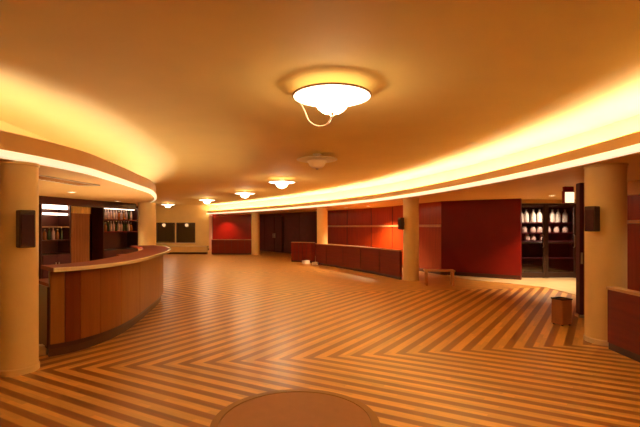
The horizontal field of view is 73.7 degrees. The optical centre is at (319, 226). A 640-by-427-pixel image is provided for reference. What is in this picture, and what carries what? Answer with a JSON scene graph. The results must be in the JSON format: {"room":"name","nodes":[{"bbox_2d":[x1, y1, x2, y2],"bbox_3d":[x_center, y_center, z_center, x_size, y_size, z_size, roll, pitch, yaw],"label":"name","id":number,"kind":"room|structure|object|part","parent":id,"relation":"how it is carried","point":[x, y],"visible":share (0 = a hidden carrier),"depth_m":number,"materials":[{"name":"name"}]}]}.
{"room":"lobby","nodes":[
{"label":"lobby","id":0,"kind":"room"},
{"bbox_2d":[77,206,91,260],"bbox_3d":[-7.728,0.055,12.049,0.150,3.090,6.900,0,0,13],"label":"wall","id":1,"kind":"structure","parent":0,"point":[77,206],"depth_m":13.63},
{"bbox_2d":[0,120,56,143],"bbox_3d":[-7.519,-1.125,7.266,5.879,0.730,27.635,0,0,-14],"label":"trim","id":2,"kind":"structure","parent":1,"relation":"attached to","point":[4,126],"depth_m":6.36,"materials":[{"name":"paint"}]},
{"bbox_2d":[39,175,99,185],"bbox_3d":[-3.950,-0.698,6.000,0.370,0.016,2.410,0,0,3],"label":"air vent","id":3,"kind":"object","parent":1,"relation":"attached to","point":[41,177],"visible":0.66,"depth_m":6.56,"materials":[{"name":"beige metal"}]},
{"bbox_2d":[0,158,153,205],"bbox_3d":[-8.228,-0.750,6.990,10.144,0.080,27.972,0,0,0],"label":"trim","id":4,"kind":"structure","parent":1,"relation":"attached to","point":[109,191],"depth_m":8.09,"materials":[{"name":"paint"}]},
{"bbox_2d":[0,130,155,192],"bbox_3d":[-6.389,-0.900,7.770,6.072,0.200,28.972,0,0,-15],"label":"trim","id":5,"kind":"structure","parent":1,"relation":"attached to","point":[9,141],"depth_m":5.24,"materials":[{"name":"paint"}]},
{"bbox_2d":[0,149,156,202],"bbox_3d":[-4.415,-0.756,3.411,2.627,0.084,20.828,0,0,0],"label":"light strip","id":6,"kind":"object","parent":5,"relation":"attached to","point":[4,154],"visible":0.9,"depth_m":5.31,"materials":[{"name":"beige plastic"}]},
{"bbox_2d":[39,196,135,209],"bbox_3d":[-6.098,-0.620,11.322,0.150,0.180,3.600,0,0,13],"label":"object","id":7,"kind":"structure","parent":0,"point":[46,200],"depth_m":11.04,"materials":[{"name":"brown wood"}]},
{"bbox_2d":[156,205,250,247],"bbox_3d":[-2.800,0.055,29.582,20.800,3.090,0.165,0,0,0],"label":"wall","id":8,"kind":"structure","parent":0,"point":[197,214],"depth_m":29.50,"materials":[{"name":"yellow paint"}]},
{"bbox_2d":[156,223,174,242],"bbox_3d":[-10.660,0.415,29.515,1.300,1.430,0.190,0,0,0],"label":"window","id":9,"kind":"structure","parent":8,"relation":"in","point":[165,232],"depth_m":29.55,"materials":[{"name":"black glass"}]},
{"bbox_2d":[176,223,194,242],"bbox_3d":[-9.270,0.415,29.515,1.320,1.430,0.190,0,0,0],"label":"window","id":10,"kind":"structure","parent":8,"relation":"in","point":[185,232],"depth_m":29.55,"materials":[{"name":"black glass"}]},
{"bbox_2d":[209,214,211,249],"bbox_3d":[-7.530,0.370,29.440,0.170,2.460,0.240,0,0,0],"label":"trim","id":11,"kind":"structure","parent":8,"relation":"attached to","point":[210,215],"depth_m":29.32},
{"bbox_2d":[260,211,316,251],"bbox_3d":[-2.079,0.055,26.391,0.201,3.090,7.761,0,0,-35],"label":"wall","id":12,"kind":"structure","parent":0,"point":[298,226],"depth_m":25.48,"materials":[{"name":"brown wood"}]},
{"bbox_2d":[268,215,282,252],"bbox_3d":[-2.903,0.440,27.327,0.150,2.320,1.900,0,0,-36],"label":"door","id":13,"kind":"structure","parent":12,"relation":"in","point":[275,223],"depth_m":27.21,"materials":[{"name":"wood"}]},
{"bbox_2d":[207,143,639,213],"bbox_3d":[-0.191,-0.906,11.866,5.560,0.084,37.479,0,0,-15],"label":"light strip","id":14,"kind":"object","parent":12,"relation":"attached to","point":[635,148],"visible":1,"depth_m":7.58,"materials":[{"name":"beige plastic"}]},
{"bbox_2d":[207,131,639,212],"bbox_3d":[-0.177,-1.025,11.869,5.542,0.150,37.483,0,0,-15],"label":"trim","id":15,"kind":"structure","parent":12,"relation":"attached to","point":[633,138],"depth_m":7.77,"materials":[{"name":"paint"}]},
{"bbox_2d":[0,0,639,204],"bbox_3d":[-0.700,-1.550,11.900,25.400,0.120,38.200,0,0,0],"label":"ceiling","id":16,"kind":"structure","parent":0,"point":[194,99],"depth_m":4.29,"materials":[{"name":"paint"}]},
{"bbox_2d":[161,203,174,207],"bbox_3d":[-9.330,-1.330,26.200,0.830,0.320,0.830,0,0,0],"label":"ceiling lamp","id":17,"kind":"object","parent":16,"relation":"attached to","point":[167,205],"visible":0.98,"depth_m":26.05,"materials":[{"name":"white glass"}]},
{"bbox_2d":[200,198,214,203],"bbox_3d":[-5.770,-1.330,21.800,0.830,0.320,0.830,0,0,0],"label":"ceiling lamp","id":18,"kind":"object","parent":16,"relation":"attached to","point":[206,200],"visible":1,"depth_m":21.66,"materials":[{"name":"white glass"}]},
{"bbox_2d":[235,190,254,197],"bbox_3d":[-3.070,-1.330,17.460,0.830,0.320,0.830,0,0,0],"label":"ceiling lamp","id":19,"kind":"object","parent":16,"relation":"attached to","point":[244,194],"visible":1,"depth_m":17.30,"materials":[{"name":"white glass"}]},
{"bbox_3d":[-3.070,-1.272,17.460,0.400,0.153,0.400,0,0,0],"label":"lamp shade","id":20,"kind":"part","parent":19,"relation":"part of","materials":[{"name":"beige"}]},
{"bbox_2d":[268,178,294,188],"bbox_3d":[-1.170,-1.330,13.100,0.830,0.320,0.830,0,0,0],"label":"ceiling lamp","id":21,"kind":"object","parent":16,"relation":"attached to","point":[281,183],"visible":1,"depth_m":12.96,"materials":[{"name":"white glass"}]},
{"bbox_3d":[-1.170,-1.364,13.100,0.810,0.032,0.810,0,0,0],"label":"dish","id":22,"kind":"part","parent":21,"relation":"part of","materials":[{"name":"beige"}]},
{"bbox_3d":[-1.170,-1.272,13.100,0.400,0.153,0.400,0,0,0],"label":"lamp shade","id":23,"kind":"part","parent":21,"relation":"part of","materials":[{"name":"beige"}]},
{"bbox_2d":[297,153,336,169],"bbox_3d":[-0.060,-1.330,8.730,0.830,0.320,0.830,0,0,0],"label":"ceiling lamp","id":24,"kind":"object","parent":16,"relation":"attached to","point":[316,161],"visible":1,"depth_m":8.58,"materials":[{"name":"white glass"}]},
{"bbox_3d":[-0.060,-1.364,8.730,0.810,0.032,0.810,0,0,0],"label":"dish","id":25,"kind":"part","parent":24,"relation":"part of","materials":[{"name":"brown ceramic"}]},
{"bbox_3d":[-0.060,-1.272,8.730,0.400,0.153,0.400,0,0,0],"label":"lamp shade","id":26,"kind":"part","parent":24,"relation":"part of","materials":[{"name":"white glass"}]},
{"bbox_2d":[293,82,371,126],"bbox_3d":[0.126,-1.273,4.500,0.830,0.434,0.830,0,0,0],"label":"ceiling lamp","id":27,"kind":"object","parent":16,"relation":"hanging from","point":[331,98],"visible":1,"depth_m":4.36,"materials":[{"name":"white glass"}]},
{"bbox_3d":[0.126,-1.364,4.500,0.810,0.032,0.810,0,0,0],"label":"dish","id":28,"kind":"part","parent":27,"relation":"part of","materials":[{"name":"beige glass"}]},
{"bbox_3d":[0.126,-1.272,4.500,0.400,0.153,0.400,0,0,0],"label":"lamp shade","id":29,"kind":"part","parent":27,"relation":"part of","materials":[{"name":"beige glass"}]},
{"bbox_2d":[562,187,574,202],"bbox_3d":[5.230,-0.675,8.994,0.220,0.350,0.112,0,0,0],"label":"hanging lamp","id":30,"kind":"object","parent":16,"relation":"hanging from","point":[568,193],"visible":1,"depth_m":8.95,"materials":[{"name":"red paint"}]},
{"bbox_2d":[0,250,639,426],"bbox_3d":[-0.700,1.660,11.900,25.400,0.120,38.200,0,0,0],"label":"floor","id":31,"kind":"structure","parent":0,"point":[223,330],"depth_m":5.32,"materials":[{"name":"brown wood"}]},
{"bbox_2d":[0,160,39,376],"bbox_3d":[-3.380,0.445,4.760,0.434,2.310,0.434,0,0,0],"label":"column","id":32,"kind":"structure","parent":31,"relation":"on","point":[19,180],"depth_m":4.60,"materials":[{"name":"paint"}]},
{"bbox_2d":[16,210,35,247],"bbox_3d":[-3.157,0.020,4.573,0.193,0.400,0.150,0,0,40],"label":"loudspeaker","id":33,"kind":"object","parent":32,"relation":"attached to","point":[25,219],"visible":1,"depth_m":4.51,"materials":[{"name":"fabric"}]},
{"bbox_2d":[21,215,34,245],"bbox_3d":[-3.088,0.035,4.515,0.014,0.330,0.120,0,0,40],"label":"grille","id":34,"kind":"object","parent":33,"relation":"attached to","point":[27,221],"depth_m":4.51,"materials":[{"name":"fabric"}]},
{"bbox_2d":[39,344,47,355],"bbox_3d":[-3.500,1.540,5.360,0.135,0.120,0.104,0,0,-17],"label":"carton","id":35,"kind":"object","parent":31,"relation":"on","point":[42,350],"visible":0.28,"depth_m":5.33,"materials":[{"name":"cardboard"}]},
{"bbox_2d":[39,204,70,278],"bbox_3d":[-7.043,0.480,11.177,0.445,2.240,0.960,0,0,13],"label":"bar cabinet","id":36,"kind":"object","parent":31,"relation":"on","point":[51,252],"visible":0.4,"depth_m":11.34,"materials":[{"name":"brown wood"}]},
{"bbox_2d":[43,229,46,239],"bbox_3d":[-7.079,0.194,10.982,0.086,0.282,0.088,0,0,40],"label":"bottle","id":37,"kind":"object","parent":36,"relation":"on","point":[44,232],"visible":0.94,"depth_m":10.96,"materials":[{"name":"orange glass"}]},
{"bbox_2d":[47,228,50,239],"bbox_3d":[-7.050,0.171,11.111,0.080,0.328,0.078,0,0,-40],"label":"bottle","id":38,"kind":"object","parent":36,"relation":"on","point":[49,231],"visible":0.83,"depth_m":11.08,"materials":[{"name":"green glass"}]},
{"bbox_3d":[-6.908,1.130,10.921,0.020,0.800,0.430,0,0,13],"label":"door","id":39,"kind":"part","parent":36,"relation":"part of","materials":[{"name":"brown wood"}]},
{"bbox_2d":[51,228,54,239],"bbox_3d":[-7.021,0.171,11.239,0.078,0.328,0.080,0,0,-10],"label":"bottle","id":40,"kind":"object","parent":36,"relation":"on","point":[53,231],"visible":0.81,"depth_m":11.22,"materials":[{"name":"clear glass"}]},
{"bbox_2d":[42,212,67,214],"bbox_3d":[-6.948,-0.340,11.155,0.060,0.055,0.860,0,0,13],"label":"lamp","id":41,"kind":"object","parent":36,"relation":"attached to","point":[66,213],"depth_m":11.17,"materials":[{"name":"beige plastic"}]},
{"bbox_2d":[42,204,67,209],"bbox_3d":[-6.948,-0.520,11.155,0.060,0.110,0.860,0,0,13],"label":"lamp","id":42,"kind":"object","parent":36,"relation":"attached to","point":[44,206],"depth_m":11.14,"materials":[{"name":"beige"}]},
{"bbox_2d":[55,229,58,239],"bbox_3d":[-6.992,0.194,11.368,0.086,0.282,0.088,0,0,40],"label":"bottle","id":43,"kind":"object","parent":36,"relation":"on","point":[57,232],"visible":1,"depth_m":11.34,"materials":[{"name":"orange glass"}]},
{"bbox_3d":[-6.812,1.130,11.350,0.020,0.800,0.430,0,0,13],"label":"door","id":44,"kind":"part","parent":36,"relation":"part of","materials":[{"name":"brown wood"}]},
{"bbox_2d":[71,206,90,262],"bbox_3d":[-6.770,0.497,12.028,0.134,2.206,0.772,0,0,13],"label":"wall panel","id":45,"kind":"object","parent":31,"relation":"on","point":[80,216],"visible":0.71,"depth_m":12.03,"materials":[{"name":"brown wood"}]},
{"bbox_2d":[39,245,170,356],"bbox_3d":[-3.764,1.045,8.352,1.489,1.110,6.579,0,0,-15],"label":"bar counter","id":46,"kind":"object","parent":31,"relation":"on","point":[86,304],"depth_m":5.75,"materials":[{"name":"brown wood"}]},
{"bbox_3d":[-3.502,1.120,5.414,0.335,0.760,0.323,0,0,0],"label":"panel","id":47,"kind":"part","parent":46,"relation":"part of","materials":[{"name":"brown wood"}]},
{"bbox_3d":[-3.253,0.990,5.287,0.156,0.900,0.031,0,0,-44],"label":"panel","id":48,"kind":"part","parent":46,"relation":"part of","materials":[{"name":"brown wood"}]},
{"bbox_3d":[-3.141,0.990,5.421,0.037,0.900,0.191,0,0,32],"label":"panel","id":49,"kind":"part","parent":46,"relation":"part of","materials":[{"name":"red wood"}]},
{"bbox_2d":[39,254,122,286],"bbox_3d":[-3.888,0.720,8.372,1.259,0.040,6.292,0,0,-15],"label":"countertop","id":50,"kind":"structure","parent":46,"relation":"on","point":[44,281],"depth_m":5.52,"materials":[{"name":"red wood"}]},
{"bbox_3d":[-3.040,0.990,5.653,0.038,0.900,0.310,0,0,18],"label":"panel","id":51,"kind":"part","parent":46,"relation":"part of","materials":[{"name":"orange wood"}]},
{"bbox_2d":[41,245,168,271],"bbox_3d":[-3.678,0.516,8.380,1.202,0.048,6.539,0,0,-14],"label":"countertop","id":52,"kind":"structure","parent":46,"relation":"on","point":[147,250],"depth_m":6.67,"materials":[{"name":"red wood"}]},
{"bbox_3d":[-2.963,0.990,6.051,0.043,0.900,0.496,0,0,6],"label":"panel","id":53,"kind":"part","parent":46,"relation":"part of","materials":[{"name":"orange wood"}]},
{"bbox_3d":[-2.975,0.990,6.709,0.043,0.900,0.817,0,0,-5],"label":"panel","id":54,"kind":"part","parent":46,"relation":"part of","materials":[{"name":"brown wood"}]},
{"bbox_3d":[-3.144,0.990,7.865,0.033,0.900,1.510,0,0,-10],"label":"panel","id":55,"kind":"part","parent":46,"relation":"part of","materials":[{"name":"brown wood"}]},
{"bbox_3d":[-3.462,0.990,9.302,0.075,0.900,1.427,0,0,-17],"label":"panel","id":56,"kind":"part","parent":46,"relation":"part of","materials":[{"name":"brown wood"}]},
{"bbox_2d":[92,207,137,259],"bbox_3d":[-6.489,0.480,13.635,0.445,2.240,1.640,0,0,13],"label":"bar shelf","id":57,"kind":"object","parent":31,"relation":"on","point":[105,244],"visible":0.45,"depth_m":13.47,"materials":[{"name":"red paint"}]},
{"bbox_3d":[-6.392,1.130,13.213,0.020,0.800,0.760,0,0,13],"label":"door","id":58,"kind":"part","parent":57,"relation":"part of","materials":[{"name":"brown wood"}]},
{"bbox_3d":[-6.220,1.130,13.974,0.020,0.800,0.760,0,0,13],"label":"door","id":59,"kind":"part","parent":57,"relation":"part of","materials":[{"name":"brown wood"}]},
{"bbox_2d":[138,202,155,250],"bbox_3d":[-5.100,0.445,12.600,0.514,2.310,0.514,0,0,0],"label":"column","id":60,"kind":"structure","parent":31,"relation":"on","point":[146,211],"depth_m":12.39,"materials":[{"name":"paint"}]},
{"bbox_2d":[166,246,208,253],"bbox_3d":[-8.130,1.363,25.350,2.960,0.475,0.420,0,0,0],"label":"ledge","id":61,"kind":"object","parent":31,"relation":"on","point":[174,249],"visible":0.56,"depth_m":25.18,"materials":[{"name":"paint"}]},
{"bbox_2d":[211,239,250,254],"bbox_3d":[-5.153,1.160,24.880,2.345,0.880,0.130,0,0,4],"label":"counter","id":62,"kind":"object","parent":31,"relation":"on","point":[219,246],"depth_m":24.83,"materials":[{"name":"brown wood"}]},
{"bbox_3d":[-5.153,0.738,24.880,2.345,0.035,0.130,0,0,4],"label":"cap rail","id":63,"kind":"part","parent":62,"relation":"part of","materials":[{"name":"brown wood"}]},
{"bbox_2d":[251,212,259,254],"bbox_3d":[-3.720,0.370,24.650,0.494,2.460,0.494,0,0,0],"label":"column","id":64,"kind":"structure","parent":31,"relation":"on","point":[255,216],"depth_m":24.46,"materials":[{"name":"paint"}]},
{"bbox_2d":[210,389,380,426],"bbox_3d":[-0.200,1.593,3.500,1.380,0.014,1.380,0,0,0],"label":"disc","id":65,"kind":"object","parent":31,"relation":"on","point":[288,407],"visible":1,"depth_m":3.68,"materials":[{"name":"brown wood"}]},
{"bbox_2d":[291,242,314,262],"bbox_3d":[-0.772,1.140,19.361,1.218,0.920,0.130,0,0,30],"label":"counter","id":66,"kind":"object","parent":31,"relation":"on","point":[300,251],"depth_m":19.32,"materials":[{"name":"brown wood"}]},
{"bbox_2d":[302,260,309,263],"bbox_3d":[-0.620,1.535,18.750,0.312,0.130,0.208,0,0,-17],"label":"carton","id":67,"kind":"object","parent":31,"relation":"on","point":[303,261],"visible":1,"depth_m":18.68,"materials":[{"name":"cardboard"}]},
{"bbox_2d":[317,207,327,243],"bbox_3d":[0.100,0.370,18.750,0.494,2.460,0.494,0,0,0],"label":"column","id":68,"kind":"structure","parent":31,"relation":"on","point":[322,212],"depth_m":18.55,"materials":[{"name":"paint"}]},
{"bbox_2d":[315,243,402,279],"bbox_3d":[1.231,1.150,15.685,0.309,0.900,5.978,0,0,-26],"label":"counter","id":69,"kind":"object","parent":31,"relation":"on","point":[386,262],"depth_m":15.19,"materials":[{"name":"brown wood"}]},
{"bbox_3d":[1.231,0.718,15.685,0.309,0.035,5.978,0,0,-26],"label":"cap rail","id":70,"kind":"part","parent":69,"relation":"part of","materials":[{"name":"brown wood"}]},
{"bbox_2d":[403,198,418,280],"bbox_3d":[2.750,0.370,12.900,0.494,2.460,0.494,0,0,0],"label":"column","id":71,"kind":"structure","parent":31,"relation":"on","point":[410,205],"depth_m":12.70,"materials":[{"name":"paint"}]},
{"bbox_2d":[398,218,404,229],"bbox_3d":[2.448,-0.100,12.790,0.193,0.360,0.140,0,0,-20],"label":"loudspeaker","id":72,"kind":"object","parent":71,"relation":"attached to","point":[401,223],"visible":1,"depth_m":12.72,"materials":[{"name":"fabric"}]},
{"bbox_2d":[423,269,454,285],"bbox_3d":[3.270,1.386,11.720,0.800,0.428,0.380,0,0,7],"label":"bench","id":73,"kind":"object","parent":31,"relation":"on","point":[451,271],"visible":1,"depth_m":11.60,"materials":[{"name":"brown wood"}]},
{"bbox_2d":[522,206,572,271],"bbox_3d":[7.450,0.440,14.750,2.620,2.320,0.400,0,0,0],"label":"display shelf","id":74,"kind":"object","parent":31,"relation":"on","point":[560,254],"visible":0.34,"depth_m":14.93,"materials":[{"name":"black wood"}]},
{"bbox_2d":[522,226,526,232],"bbox_3d":[7.033,0.084,14.700,0.180,0.218,0.176,0,0,0],"label":"bottle","id":75,"kind":"object","parent":74,"relation":"on","point":[524,229],"visible":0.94,"depth_m":14.63,"materials":[{"name":"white glass"}]},
{"bbox_2d":[523,209,528,221],"bbox_3d":[7.094,-0.387,14.700,0.170,0.458,0.166,0,0,0],"label":"bottle","id":76,"kind":"object","parent":74,"relation":"on","point":[526,215],"visible":0.96,"depth_m":14.63,"materials":[{"name":"ceramic"}]},
{"bbox_2d":[524,234,529,240],"bbox_3d":[7.129,0.353,14.700,0.180,0.218,0.176,0,0,0],"label":"bottle","id":77,"kind":"object","parent":74,"relation":"on","point":[526,237],"visible":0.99,"depth_m":14.63,"materials":[{"name":"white glass"}]},
{"bbox_2d":[530,226,535,232],"bbox_3d":[7.332,0.084,14.700,0.180,0.218,0.176,0,0,0],"label":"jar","id":78,"kind":"object","parent":74,"relation":"on","point":[532,229],"visible":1,"depth_m":14.64,"materials":[{"name":"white glass"}]},
{"bbox_2d":[530,234,535,240],"bbox_3d":[7.333,0.353,14.700,0.180,0.218,0.176,0,0,0],"label":"bottle","id":79,"kind":"object","parent":74,"relation":"on","point":[532,237],"visible":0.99,"depth_m":14.63,"materials":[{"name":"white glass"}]},
{"bbox_2d":[531,209,535,221],"bbox_3d":[7.342,-0.387,14.700,0.170,0.458,0.166,0,0,0],"label":"bottle","id":80,"kind":"object","parent":74,"relation":"on","point":[533,215],"visible":0.92,"depth_m":14.64,"materials":[{"name":"glass"}]},
{"bbox_2d":[537,209,541,221],"bbox_3d":[7.552,-0.387,14.700,0.170,0.458,0.166,0,0,0],"label":"bottle","id":81,"kind":"object","parent":74,"relation":"on","point":[539,214],"visible":0.91,"depth_m":14.64,"materials":[{"name":"glass"}]},
{"bbox_2d":[537,226,541,232],"bbox_3d":[7.565,0.084,14.700,0.180,0.218,0.176,0,0,0],"label":"bottle","id":82,"kind":"object","parent":74,"relation":"on","point":[539,229],"visible":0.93,"depth_m":14.64,"materials":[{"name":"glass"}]},
{"bbox_2d":[550,209,554,221],"bbox_3d":[8.000,-0.387,14.700,0.170,0.458,0.166,0,0,0],"label":"bottle","id":83,"kind":"object","parent":74,"relation":"on","point":[552,214],"visible":0.92,"depth_m":14.64,"materials":[{"name":"glass"}]},
{"bbox_2d":[554,226,559,232],"bbox_3d":[8.145,0.084,14.700,0.180,0.218,0.176,0,0,0],"label":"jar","id":84,"kind":"object","parent":74,"relation":"on","point":[556,229],"visible":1,"depth_m":14.64,"materials":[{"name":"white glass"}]},
{"bbox_2d":[555,209,560,221],"bbox_3d":[8.192,-0.387,14.700,0.170,0.458,0.166,0,0,0],"label":"bottle","id":85,"kind":"object","parent":74,"relation":"on","point":[557,215],"visible":0.92,"depth_m":14.64,"materials":[{"name":"ceramic"}]},
{"bbox_2d":[562,209,567,221],"bbox_3d":[8.436,-0.387,14.700,0.170,0.458,0.166,0,0,0],"label":"bottle","id":86,"kind":"object","parent":74,"relation":"on","point":[564,215],"visible":0.94,"depth_m":14.64,"materials":[{"name":"glass"}]},
{"bbox_2d":[562,226,567,232],"bbox_3d":[8.439,0.084,14.700,0.180,0.218,0.176,0,0,0],"label":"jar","id":87,"kind":"object","parent":74,"relation":"on","point":[564,229],"visible":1,"depth_m":14.64,"materials":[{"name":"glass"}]},
{"bbox_2d":[551,297,572,325],"bbox_3d":[3.960,1.382,7.000,0.224,0.436,0.224,0,0,-20],"label":"waste bin","id":88,"kind":"object","parent":31,"relation":"on","point":[561,307],"visible":1,"depth_m":6.92,"materials":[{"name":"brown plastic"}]},
{"bbox_2d":[574,183,583,317],"bbox_3d":[4.699,0.410,7.595,0.240,2.380,0.250,0,0,14],"label":"door","id":89,"kind":"structure","parent":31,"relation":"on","point":[579,313],"depth_m":7.53,"materials":[{"name":"red paint"}]},
{"bbox_2d":[583,163,627,345],"bbox_3d":[3.990,0.370,5.970,0.524,2.460,0.524,0,0,0],"label":"column","id":90,"kind":"structure","parent":31,"relation":"on","point":[605,184],"depth_m":5.77,"materials":[{"name":"paint"}]},
{"bbox_2d":[585,206,599,230],"bbox_3d":[3.700,-0.110,5.789,0.203,0.340,0.140,0,0,-32],"label":"loudspeaker","id":91,"kind":"object","parent":90,"relation":"attached to","point":[592,213],"visible":1,"depth_m":5.72,"materials":[{"name":"fabric"}]},
{"bbox_2d":[585,210,593,229],"bbox_3d":[3.620,-0.095,5.739,0.014,0.270,0.110,0,0,-32],"label":"grille","id":92,"kind":"object","parent":91,"relation":"attached to","point":[589,214],"depth_m":5.73,"materials":[{"name":"fabric"}]},
{"bbox_2d":[606,287,639,361],"bbox_3d":[3.705,1.190,2.401,0.170,0.820,6.406,0,0,2],"label":"counter","id":93,"kind":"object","parent":31,"relation":"on","point":[623,304],"depth_m":5.28,"materials":[{"name":"brown wood"}]},
{"bbox_3d":[3.705,0.797,2.401,0.170,0.035,6.406,0,0,2],"label":"cap rail","id":94,"kind":"part","parent":93,"relation":"part of","materials":[{"name":"brown wood"}]},
{"bbox_2d":[328,201,440,268],"bbox_3d":[2.362,0.055,18.871,0.649,3.090,9.758,0,0,-24],"label":"wall","id":95,"kind":"structure","parent":0,"point":[429,213],"depth_m":18.14,"materials":[{"name":"red wood"}]},
{"bbox_2d":[264,207,392,250],"bbox_3d":[0.206,0.380,22.448,0.737,2.440,14.547,0,0,-30],"label":"trim","id":96,"kind":"structure","parent":95,"relation":"attached to","point":[392,207],"depth_m":19.35,"materials":[{"name":"red wood"}]},
{"bbox_2d":[260,249,440,274],"bbox_3d":[0.259,1.545,22.139,1.021,0.110,17.396,0,0,-29],"label":"baseboard","id":97,"kind":"structure","parent":95,"relation":"attached to","point":[420,269],"depth_m":15.49,"materials":[{"name":"brown wood"}]},
{"bbox_2d":[328,225,440,226],"bbox_3d":[2.280,-0.040,18.828,0.533,0.080,9.719,0,0,-24],"label":"trim","id":98,"kind":"structure","parent":95,"relation":"attached to","point":[328,225],"depth_m":19.09,"materials":[{"name":"brown wood"}]},
{"bbox_2d":[216,114,639,209],"bbox_3d":[0.399,-1.200,12.007,5.618,0.580,38.007,0,0,-15],"label":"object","id":99,"kind":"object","parent":95,"relation":"attached to","point":[630,125],"depth_m":9.75,"materials":[{"name":"paint"}]},
{"bbox_2d":[441,198,521,278],"bbox_3d":[5.094,0.055,13.636,2.454,3.090,0.150,0,0,36],"label":"wall","id":100,"kind":"structure","parent":0,"point":[478,236],"depth_m":13.49,"materials":[{"name":"red paint"}]},
{"bbox_2d":[217,152,639,214],"bbox_3d":[4.494,-0.900,11.983,14.546,0.080,39.702,0,0,-15],"label":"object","id":101,"kind":"structure","parent":100,"relation":"attached to","point":[539,186],"depth_m":10.06,"materials":[{"name":"paint"}]},
{"bbox_2d":[441,272,520,279],"bbox_3d":[5.044,1.535,13.567,2.454,0.130,0.020,0,0,36],"label":"baseboard","id":102,"kind":"structure","parent":100,"relation":"attached to","point":[442,273],"depth_m":13.45,"materials":[{"name":"brown wood"}]},
{"bbox_2d":[522,204,545,277],"bbox_3d":[6.563,0.428,13.314,0.957,2.320,0.133,0,0,0],"label":"door","id":103,"kind":"structure","parent":100,"relation":"in","point":[542,274],"depth_m":13.32,"materials":[{"name":"brown wood"}]},
{"bbox_2d":[546,204,575,277],"bbox_3d":[7.530,0.428,13.314,0.957,2.320,0.133,0,0,0],"label":"door","id":104,"kind":"structure","parent":100,"relation":"in","point":[548,274],"depth_m":13.32,"materials":[{"name":"brown wood"}]},
{"bbox_2d":[448,275,575,294],"bbox_3d":[6.575,1.594,11.260,4.750,0.012,5.880,0,0,0],"label":"floor","id":105,"kind":"structure","parent":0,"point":[567,285],"depth_m":12.23,"materials":[{"name":"stone"}]},
{"bbox_2d":[522,203,572,203],"bbox_3d":[7.250,0.055,15.275,3.500,3.090,0.150,0,0,0],"label":"wall","id":106,"kind":"structure","parent":0,"point":[522,203],"depth_m":15.20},
{"bbox_2d":[627,194,639,290],"bbox_3d":[5.774,0.055,0.644,0.298,3.090,15.316,0,0,2],"label":"wall","id":107,"kind":"structure","parent":0,"point":[633,201],"depth_m":8.03,"materials":[{"name":"red wood"}]},
{"bbox_2d":[627,180,639,195],"bbox_3d":[5.649,-0.728,0.649,0.248,0.255,15.310,0,0,2],"label":"trim","id":108,"kind":"structure","parent":107,"relation":"attached to","point":[633,187],"depth_m":7.89,"materials":[{"name":"paint"}]},
{"bbox_2d":[627,220,639,223],"bbox_3d":[5.682,-0.095,0.648,0.183,0.070,15.310,0,0,2],"label":"trim","id":109,"kind":"structure","parent":107,"relation":"attached to","point":[628,221],"depth_m":7.99,"materials":[{"name":"brown wood"}]},
{"bbox_3d":[9.075,0.055,11.750,0.150,3.090,6.900,0,0,0],"label":"wall","id":110,"kind":"structure","parent":0,"visible":0},
{"bbox_2d":[522,199,575,202],"bbox_3d":[7.530,-0.800,13.350,2.900,0.120,0.120,0,0,0],"label":"trim","id":111,"kind":"structure","parent":110,"relation":"attached to","point":[523,200],"depth_m":13.29,"materials":[{"name":"paint"}]}
]}

